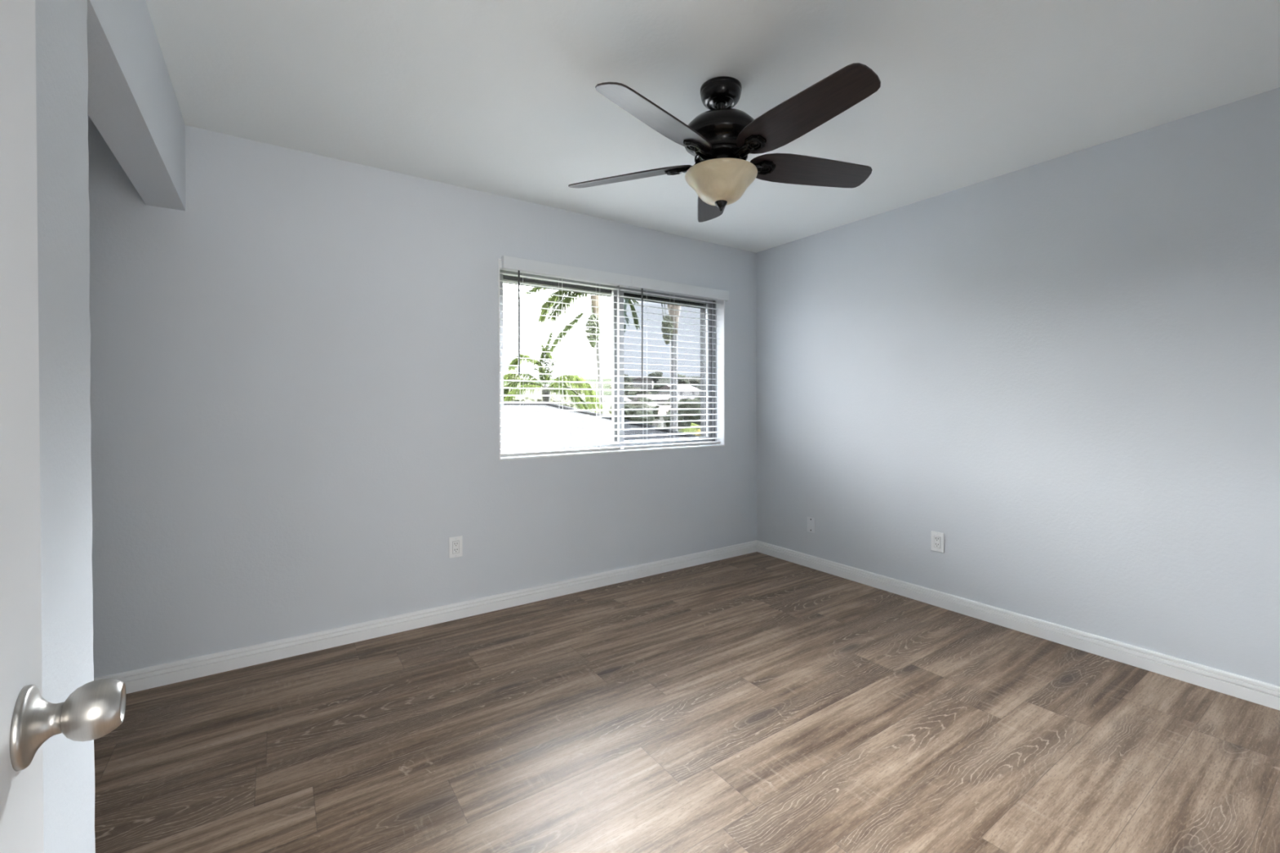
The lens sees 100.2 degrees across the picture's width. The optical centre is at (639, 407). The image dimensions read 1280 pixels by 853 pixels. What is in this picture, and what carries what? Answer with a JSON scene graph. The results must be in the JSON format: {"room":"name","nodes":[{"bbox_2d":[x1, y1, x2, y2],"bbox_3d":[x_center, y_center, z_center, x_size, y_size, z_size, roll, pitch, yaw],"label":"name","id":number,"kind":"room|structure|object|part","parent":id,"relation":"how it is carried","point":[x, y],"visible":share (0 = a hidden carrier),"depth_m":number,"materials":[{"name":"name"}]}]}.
{"room":"empty bedroom","nodes":[
{"label":"empty bedroom","id":0,"kind":"room"},
{"bbox_2d":[35,0,186,852],"bbox_3d":[-1.112,-0.015,0.951,0.130,2.440,3.320,0,0,-34],"label":"wall","id":1,"kind":"structure","parent":0,"point":[104,60],"depth_m":1.02,"materials":[{"name":"paint"}]},
{"bbox_2d":[0,0,126,852],"bbox_3d":[-0.317,0.184,0.180,0.099,2.023,0.761,0,0,-34],"label":"door","id":2,"kind":"structure","parent":1,"relation":"in","point":[96,708],"depth_m":0.44,"materials":[{"name":"white paint"}]},
{"bbox_3d":[-0.474,0.263,0.464,0.038,0.048,0.048,0,0,-34],"label":"knob","id":3,"kind":"part","parent":2,"relation":"part of","materials":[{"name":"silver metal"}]},
{"bbox_2d":[87,114,756,678],"bbox_3d":[-0.857,-0.030,3.300,4.440,2.440,0.270,0,0,-34],"label":"wall","id":4,"kind":"structure","parent":0,"point":[294,392],"depth_m":2.67,"materials":[{"name":"paint"}]},
{"bbox_2d":[93,540,757,693],"bbox_3d":[-0.781,1.145,3.184,4.220,0.089,0.015,0,0,-34],"label":"baseboard","id":5,"kind":"structure","parent":4,"relation":"attached to","point":[156,676],"depth_m":2.81,"materials":[{"name":"white paint"}]},
{"bbox_2d":[448,535,462,558],"bbox_3d":[-1.037,0.787,3.011,0.075,0.117,0.009,0,0,-34],"label":"power outlet","id":6,"kind":"object","parent":4,"relation":"attached to","point":[455,544],"visible":1,"depth_m":3.01,"materials":[{"name":"white plastic"}]},
{"bbox_2d":[453,541,458,553],"bbox_3d":[-1.036,0.787,3.009,0.034,0.067,0.004,0,0,-34],"label":"receptacle","id":7,"kind":"object","parent":6,"relation":"attached to","point":[455,544],"depth_m":3.01,"materials":[{"name":"white plastic"}]},
{"bbox_2d":[497,258,724,460],"bbox_3d":[-0.163,-0.288,3.774,1.809,1.190,0.278,0,0,-34],"label":"window","id":8,"kind":"structure","parent":4,"relation":"in","point":[718,357],"depth_m":3.76,"materials":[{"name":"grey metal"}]},
{"bbox_3d":[-0.497,-0.285,3.508,0.915,1.132,0.028,0,0,-34],"label":"sash","id":9,"kind":"part","parent":8,"relation":"part of","materials":[{"name":"grey metal"}]},
{"bbox_2d":[499,255,631,457],"bbox_3d":[-0.454,-0.301,3.416,0.909,1.182,0.088,0,0,-34],"label":"window blind","id":10,"kind":"object","parent":8,"relation":"attached to","point":[507,263],"visible":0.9,"depth_m":3.37,"materials":[{"name":"white plastic"}]},
{"bbox_3d":[-0.716,-0.273,3.257,0.011,1.108,0.054,0,0,-34],"label":"ladder cord","id":11,"kind":"part","parent":10,"relation":"part of","materials":[{"name":"white fabric"}]},
{"bbox_3d":[-0.491,0.281,3.413,0.837,0.017,0.052,0,0,-34],"label":"rail","id":12,"kind":"part","parent":10,"relation":"part of","materials":[{"name":"white plastic"}]},
{"bbox_3d":[-0.499,-0.274,3.406,0.011,1.108,0.054,0,0,-34],"label":"ladder cord","id":13,"kind":"part","parent":10,"relation":"part of","materials":[{"name":"white fabric"}]},
{"bbox_3d":[-0.273,-0.276,3.560,0.011,1.108,0.054,0,0,-34],"label":"ladder cord","id":14,"kind":"part","parent":10,"relation":"part of","materials":[{"name":"white fabric"}]},
{"bbox_3d":[0.187,-0.290,4.015,0.917,1.132,0.026,0,0,-34],"label":"sash","id":15,"kind":"part","parent":8,"relation":"part of","materials":[{"name":"grey metal"}]},
{"bbox_2d":[619,275,728,449],"bbox_3d":[0.275,-0.307,3.914,0.949,1.182,0.088,0,0,-34],"label":"window blind","id":16,"kind":"object","parent":8,"relation":"attached to","point":[637,282],"visible":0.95,"depth_m":3.87,"materials":[{"name":"white plastic"}]},
{"bbox_3d":[0.244,0.276,3.915,0.892,0.017,0.052,0,0,-34],"label":"rail","id":17,"kind":"part","parent":16,"relation":"part of","materials":[{"name":"white plastic"}]},
{"bbox_3d":[0.241,-0.280,3.912,0.011,1.108,0.054,0,0,-34],"label":"ladder cord","id":18,"kind":"part","parent":16,"relation":"part of","materials":[{"name":"white fabric"}]},
{"bbox_3d":[0.515,-0.282,4.099,0.011,1.108,0.054,0,0,-34],"label":"ladder cord","id":19,"kind":"part","parent":16,"relation":"part of","materials":[{"name":"white fabric"}]},
{"bbox_2d":[93,551,1279,852],"bbox_3d":[0.530,1.258,1.286,4.440,0.120,5.170,0,0,-34],"label":"floor","id":20,"kind":"structure","parent":0,"point":[756,702],"depth_m":1.92,"materials":[{"name":"brown laminate"}]},
{"bbox_2d":[145,0,1279,253],"bbox_3d":[0.522,-1.302,1.270,4.440,0.120,5.170,0,0,-34],"label":"ceiling","id":21,"kind":"structure","parent":0,"point":[498,97],"depth_m":2.04,"materials":[{"name":"paint"}]},
{"bbox_2d":[568,62,880,222],"bbox_3d":[0.368,-1.007,2.104,1.215,0.480,1.271,0,0,-14],"label":"ceiling fan","id":22,"kind":"object","parent":21,"relation":"hanging from","point":[721,139],"visible":1,"depth_m":1.97,"materials":[{"name":"brown metal"}]},
{"bbox_3d":[-0.046,-0.962,2.234,0.543,0.007,0.157,0,17,22],"label":"blade","id":23,"kind":"part","parent":22,"relation":"part of","materials":[{"name":"brown wood"}]},
{"bbox_3d":[0.068,-0.960,1.790,0.157,0.006,0.543,22,14,38],"label":"blade","id":24,"kind":"part","parent":22,"relation":"part of","materials":[{"name":"brown wood"}]},
{"bbox_3d":[0.184,-0.958,2.145,0.172,0.042,0.067,0,0,22],"label":"blade arm","id":25,"kind":"part","parent":22,"relation":"part of","materials":[{"name":"brown metal"}]},
{"bbox_3d":[0.224,-0.958,1.982,0.067,0.042,0.172,0,0,40],"label":"blade arm","id":26,"kind":"part","parent":22,"relation":"part of","materials":[{"name":"brown metal"}]},
{"bbox_3d":[0.341,-0.965,2.479,0.157,0.006,0.543,-17,-1,4],"label":"blade","id":27,"kind":"part","parent":22,"relation":"part of","materials":[{"name":"brown wood"}]},
{"bbox_3d":[0.317,-0.856,2.091,0.280,0.110,0.280,0,0,-34],"label":"lamp shade","id":28,"kind":"part","parent":22,"relation":"part of","materials":[{"name":"beige glass"}]},
{"bbox_3d":[0.390,-0.958,1.968,0.068,0.042,0.172,0,0,-34],"label":"blade arm","id":29,"kind":"part","parent":22,"relation":"part of","materials":[{"name":"brown metal"}]},
{"bbox_3d":[0.455,-0.959,2.124,0.172,0.042,0.067,0,0,-14],"label":"blade arm","id":30,"kind":"part","parent":22,"relation":"part of","materials":[{"name":"brown metal"}]},
{"bbox_3d":[0.525,-0.961,1.761,0.157,0.006,0.543,19,-10,-31],"label":"blade","id":31,"kind":"part","parent":22,"relation":"part of","materials":[{"name":"brown wood"}]},
{"bbox_3d":[0.694,-0.964,2.187,0.543,0.007,0.157,0,-16,-14],"label":"blade","id":32,"kind":"part","parent":22,"relation":"part of","materials":[{"name":"brown wood"}]},
{"bbox_2d":[755,87,1279,686],"bbox_3d":[2.385,-0.035,2.386,0.120,2.440,4.900,0,0,-34],"label":"wall","id":33,"kind":"structure","parent":0,"point":[1064,370],"depth_m":2.66,"materials":[{"name":"paint"}]},
{"bbox_2d":[807,515,815,533],"bbox_3d":[1.258,0.863,3.932,0.007,0.115,0.071,0,0,-34],"label":"blank wall plate","id":34,"kind":"object","parent":33,"relation":"attached to","point":[811,521],"visible":1,"depth_m":3.93,"materials":[{"name":"white plastic"}]},
{"bbox_2d":[931,530,944,552],"bbox_3d":[1.769,0.800,3.182,0.009,0.117,0.075,0,0,-34],"label":"power outlet","id":35,"kind":"object","parent":33,"relation":"attached to","point":[937,538],"visible":1,"depth_m":3.18,"materials":[{"name":"white plastic"}]},
{"bbox_2d":[933,535,940,548],"bbox_3d":[1.767,0.800,3.180,0.004,0.067,0.034,0,0,-34],"label":"receptacle","id":36,"kind":"object","parent":35,"relation":"attached to","point":[936,538],"depth_m":3.18,"materials":[{"name":"white plastic"}]},
{"bbox_2d":[756,540,1279,711],"bbox_3d":[1.863,1.138,3.042,0.015,0.089,3.206,0,0,-34],"label":"baseboard","id":37,"kind":"structure","parent":33,"relation":"attached to","point":[1259,692],"depth_m":2.67,"materials":[{"name":"white paint"}]},
{"label":"outside","id":38,"kind":"structure","parent":0,"visible":0},
{"bbox_2d":[504,376,700,415],"bbox_3d":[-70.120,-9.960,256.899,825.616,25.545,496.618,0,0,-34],"label":"hill","id":39,"kind":"structure","parent":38,"point":[606,385],"depth_m":238.02,"materials":[{"name":"white"}]},
{"bbox_2d":[506,373,522,383],"bbox_3d":[-54.773,-11.918,233.652,7.780,6.852,7.147,0,0,-34],"label":"broadleaf tree","id":40,"kind":"object","parent":39,"relation":"on","point":[521,378],"visible":0.3,"depth_m":231.83,"materials":[{"name":"green plant"}]},
{"bbox_2d":[511,394,536,401],"bbox_3d":[-28.229,0.041,127.529,6.950,6.612,7.250,0,0,-34],"label":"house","id":41,"kind":"structure","parent":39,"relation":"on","point":[528,398],"depth_m":125.98,"materials":[{"name":"white"}]},
{"bbox_2d":[536,392,560,402],"bbox_3d":[-25.786,-1.222,152.399,8.394,6.352,7.666,0,0,-34],"label":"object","id":42,"kind":"structure","parent":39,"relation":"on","point":[553,399],"depth_m":149.75,"materials":[{"name":"white"}]},
{"bbox_2d":[555,399,574,408],"bbox_3d":[-19.000,0.465,135.111,5.770,5.108,4.578,0,0,-34],"label":"broadleaf tree","id":43,"kind":"object","parent":39,"relation":"on","point":[571,405],"visible":0.3,"depth_m":133.75,"materials":[{"name":"green plant"}]},
{"bbox_2d":[571,384,584,394],"bbox_3d":[-23.384,-6.446,202.981,5.190,5.280,4.892,0,0,-34],"label":"broadleaf tree","id":44,"kind":"object","parent":39,"relation":"on","point":[579,390],"visible":0.23,"depth_m":201.96,"materials":[{"name":"green plant"}]},
{"bbox_2d":[591,396,633,413],"bbox_3d":[-8.933,-0.858,160.001,14.533,5.040,11.234,0,0,-34],"label":"house","id":45,"kind":"structure","parent":39,"relation":"on","point":[606,399],"depth_m":154.77,"materials":[{"name":"white paint"}]},
{"bbox_2d":[623,373,631,382],"bbox_3d":[-8.431,-13.154,244.155,8.576,6.913,8.209,0,0,-34],"label":"broadleaf tree","id":46,"kind":"object","parent":39,"relation":"on","point":[626,379],"visible":0.23,"depth_m":241.71,"materials":[{"name":"green plant"}]},
{"bbox_2d":[624,381,631,388],"bbox_3d":[-5.633,-8.119,214.963,4.629,5.098,5.548,0,0,-34],"label":"broadleaf tree","id":47,"kind":"object","parent":39,"relation":"on","point":[625,384],"visible":0.31,"depth_m":212.84,"materials":[{"name":"green plant"}]},
{"bbox_2d":[624,386,635,393],"bbox_3d":[-3.348,-5.539,198.518,5.436,5.138,7.137,0,0,-34],"label":"broadleaf tree","id":48,"kind":"object","parent":39,"relation":"on","point":[626,387],"visible":0.36,"depth_m":197.33,"materials":[{"name":"green plant"}]},
{"bbox_2d":[625,390,638,402],"bbox_3d":[-2.633,-2.717,173.934,5.068,5.826,4.895,0,0,-34],"label":"broadleaf tree","id":49,"kind":"object","parent":39,"relation":"on","point":[633,393],"visible":0.52,"depth_m":172.37,"materials":[{"name":"green plant"}]},
{"bbox_2d":[636,396,647,401],"bbox_3d":[0.658,-0.730,153.856,4.909,5.269,4.620,0,0,-34],"label":"broadleaf tree","id":50,"kind":"object","parent":39,"relation":"on","point":[639,398],"visible":0.12,"depth_m":153.27,"materials":[{"name":"green plant"}]},
{"bbox_2d":[632,387,652,394],"bbox_3d":[0.780,-4.101,185.997,5.934,5.632,6.249,0,0,-34],"label":"broadleaf tree","id":51,"kind":"object","parent":39,"relation":"on","point":[639,392],"visible":0.49,"depth_m":184.31,"materials":[{"name":"green plant"}]},
{"bbox_2d":[631,376,653,388],"bbox_3d":[1.501,-10.576,229.943,16.093,5.460,17.063,0,0,-34],"label":"house","id":52,"kind":"structure","parent":39,"relation":"on","point":[637,380],"depth_m":222.89,"materials":[{"name":"white"}]},
{"bbox_2d":[640,397,656,402],"bbox_3d":[1.776,-0.034,144.474,6.030,5.127,6.600,0,0,-34],"label":"broadleaf tree","id":53,"kind":"object","parent":39,"relation":"on","point":[646,399],"visible":0.16,"depth_m":142.76,"materials":[{"name":"green plant"}]},
{"bbox_2d":[646,403,659,405],"bbox_3d":[0.007,1.332,120.013,14.973,5.040,12.982,0,0,-34],"label":"house","id":54,"kind":"structure","parent":39,"relation":"on","point":[649,404],"depth_m":122.67,"materials":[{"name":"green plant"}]},
{"bbox_2d":[647,371,662,383],"bbox_3d":[6.777,-14.121,252.559,6.181,6.323,8.159,0,0,-34],"label":"broadleaf tree","id":55,"kind":"object","parent":39,"relation":"on","point":[656,374],"visible":0.8,"depth_m":250.30,"materials":[{"name":"green plant"}]},
{"bbox_2d":[632,394,679,405],"bbox_3d":[5.483,-1.390,164.998,15.784,5.260,12.485,0,0,-34],"label":"house","id":56,"kind":"structure","parent":39,"relation":"on","point":[656,399],"depth_m":162.28,"materials":[{"name":"white"}]},
{"bbox_2d":[653,382,666,391],"bbox_3d":[7.670,-7.241,210.848,5.454,4.776,5.552,0,0,-34],"label":"broadleaf tree","id":57,"kind":"object","parent":39,"relation":"on","point":[655,387],"visible":0.49,"depth_m":209.54,"materials":[{"name":"green plant"}]},
{"bbox_2d":[652,405,671,426],"bbox_3d":[4.894,1.824,105.016,10.430,4.420,7.744,0,0,-34],"label":"house","id":58,"kind":"structure","parent":39,"relation":"on","point":[658,424],"depth_m":100.48,"materials":[{"name":"white"}]},
{"bbox_2d":[661,398,671,405],"bbox_3d":[8.293,0.102,141.060,5.675,5.179,4.218,0,0,-34],"label":"broadleaf tree","id":59,"kind":"object","parent":39,"relation":"on","point":[669,399],"visible":0.09,"depth_m":140.03,"materials":[{"name":"green plant"}]},
{"bbox_2d":[657,384,700,396],"bbox_3d":[14.611,-5.646,199.973,16.253,5.260,11.565,0,0,-34],"label":"house","id":60,"kind":"structure","parent":39,"relation":"on","point":[690,393],"depth_m":196.94,"materials":[{"name":"white"}]},
{"bbox_2d":[670,373,688,384],"bbox_3d":[16.279,-10.389,221.974,8.854,7.385,8.155,0,0,-34],"label":"broadleaf tree","id":61,"kind":"object","parent":39,"relation":"on","point":[680,381],"visible":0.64,"depth_m":219.55,"materials":[{"name":"green plant"}]},
{"bbox_2d":[670,397,694,400],"bbox_3d":[14.361,-0.188,150.005,14.143,5.040,13.100,0,0,-34],"label":"house","id":62,"kind":"structure","parent":39,"relation":"on","point":[678,398],"depth_m":149.83,"materials":[{"name":"white"}]},
{"bbox_2d":[688,377,700,387],"bbox_3d":[23.411,-10.346,229.314,5.684,5.332,5.773,0,0,-34],"label":"broadleaf tree","id":63,"kind":"object","parent":39,"relation":"on","point":[692,381],"visible":0.9,"depth_m":227.62,"materials":[{"name":"green plant"}]},
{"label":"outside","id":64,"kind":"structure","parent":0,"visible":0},
{"bbox_3d":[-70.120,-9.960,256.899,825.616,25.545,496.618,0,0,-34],"label":"lawn","id":65,"kind":"structure","parent":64,"visible":0},
{"bbox_2d":[503,332,603,413],"bbox_3d":[-3.563,0.636,19.998,4.355,6.915,2.801,0,0,-2],"label":"palm","id":66,"kind":"object","parent":65,"relation":"on","point":[514,362],"visible":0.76,"depth_m":19.91,"materials":[{"name":"green plant"}]},
{"bbox_2d":[524,287,639,414],"bbox_3d":[-3.121,-1.753,30.219,6.305,11.579,3.442,0,0,5],"label":"palm","id":67,"kind":"object","parent":65,"relation":"on","point":[591,338],"visible":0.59,"depth_m":29.89,"materials":[{"name":"green plant"}]},
{"bbox_2d":[503,401,700,447],"bbox_3d":[-5.263,1.980,11.741,17.029,4.340,10.834,0,0,-34],"label":"neighboring roof","id":68,"kind":"structure","parent":65,"relation":"on","point":[507,406],"depth_m":12.34,"materials":[{"name":"grey"}]},
{"bbox_2d":[608,400,654,425],"bbox_3d":[-1.411,1.555,64.951,5.671,5.046,5.498,0,0,-34],"label":"broadleaf tree","id":69,"kind":"object","parent":65,"relation":"on","point":[627,406],"visible":0.47,"depth_m":63.58,"materials":[{"name":"green plant"}]},
{"bbox_2d":[631,401,653,412],"bbox_3d":[-0.143,1.597,72.208,4.574,4.855,5.198,0,0,25],"label":"broadleaf tree","id":70,"kind":"object","parent":65,"relation":"on","point":[641,405],"visible":0.04,"depth_m":72.20,"materials":[{"name":"green plant"}]},
{"bbox_2d":[623,298,680,431],"bbox_3d":[0.986,-0.858,20.052,3.475,9.874,2.803,0,0,6],"label":"palm","id":71,"kind":"object","parent":65,"relation":"on","point":[669,318],"visible":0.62,"depth_m":19.89,"materials":[{"name":"beige plant"}]},
{"bbox_2d":[651,405,660,425],"bbox_3d":[1.679,1.750,94.880,5.335,4.210,4.080,0,0,-34],"label":"broadleaf tree","id":72,"kind":"object","parent":65,"relation":"on","point":[655,411],"visible":0.07,"depth_m":93.83,"materials":[{"name":"green plant"}]},
{"bbox_3d":[1.677,1.127,94.876,5.335,2.964,4.080,0,0,-34],"label":"crown","id":73,"kind":"part","parent":72,"relation":"part of","materials":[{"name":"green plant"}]},
{"bbox_2d":[657,407,681,431],"bbox_3d":[9.389,2.042,84.016,12.800,4.220,6.800,0,0,-3],"label":"house","id":74,"kind":"structure","parent":65,"relation":"on","point":[660,411],"depth_m":82.22,"materials":[{"name":"white"}]},
{"bbox_2d":[663,397,700,430],"bbox_3d":[5.539,1.426,67.147,6.050,5.224,4.878,0,0,29],"label":"broadleaf tree","id":75,"kind":"object","parent":65,"relation":"on","point":[680,406],"visible":0.65,"depth_m":65.47,"materials":[{"name":"green plant"}]},
{"bbox_2d":[678,422,700,435],"bbox_3d":[3.608,2.554,40.180,2.718,2.744,3.812,0,0,25],"label":"bush","id":76,"kind":"object","parent":65,"relation":"on","point":[690,429],"visible":0.05,"depth_m":39.74,"materials":[{"name":"green plant"}]},
{"bbox_2d":[694,429,700,435],"bbox_3d":[3.781,2.360,32.919,1.744,2.082,1.548,0,0,-34],"label":"flowering bush","id":77,"kind":"object","parent":65,"relation":"on","point":[698,430],"visible":0.02,"depth_m":32.48,"materials":[{"name":"yellow plant"}]}
]}

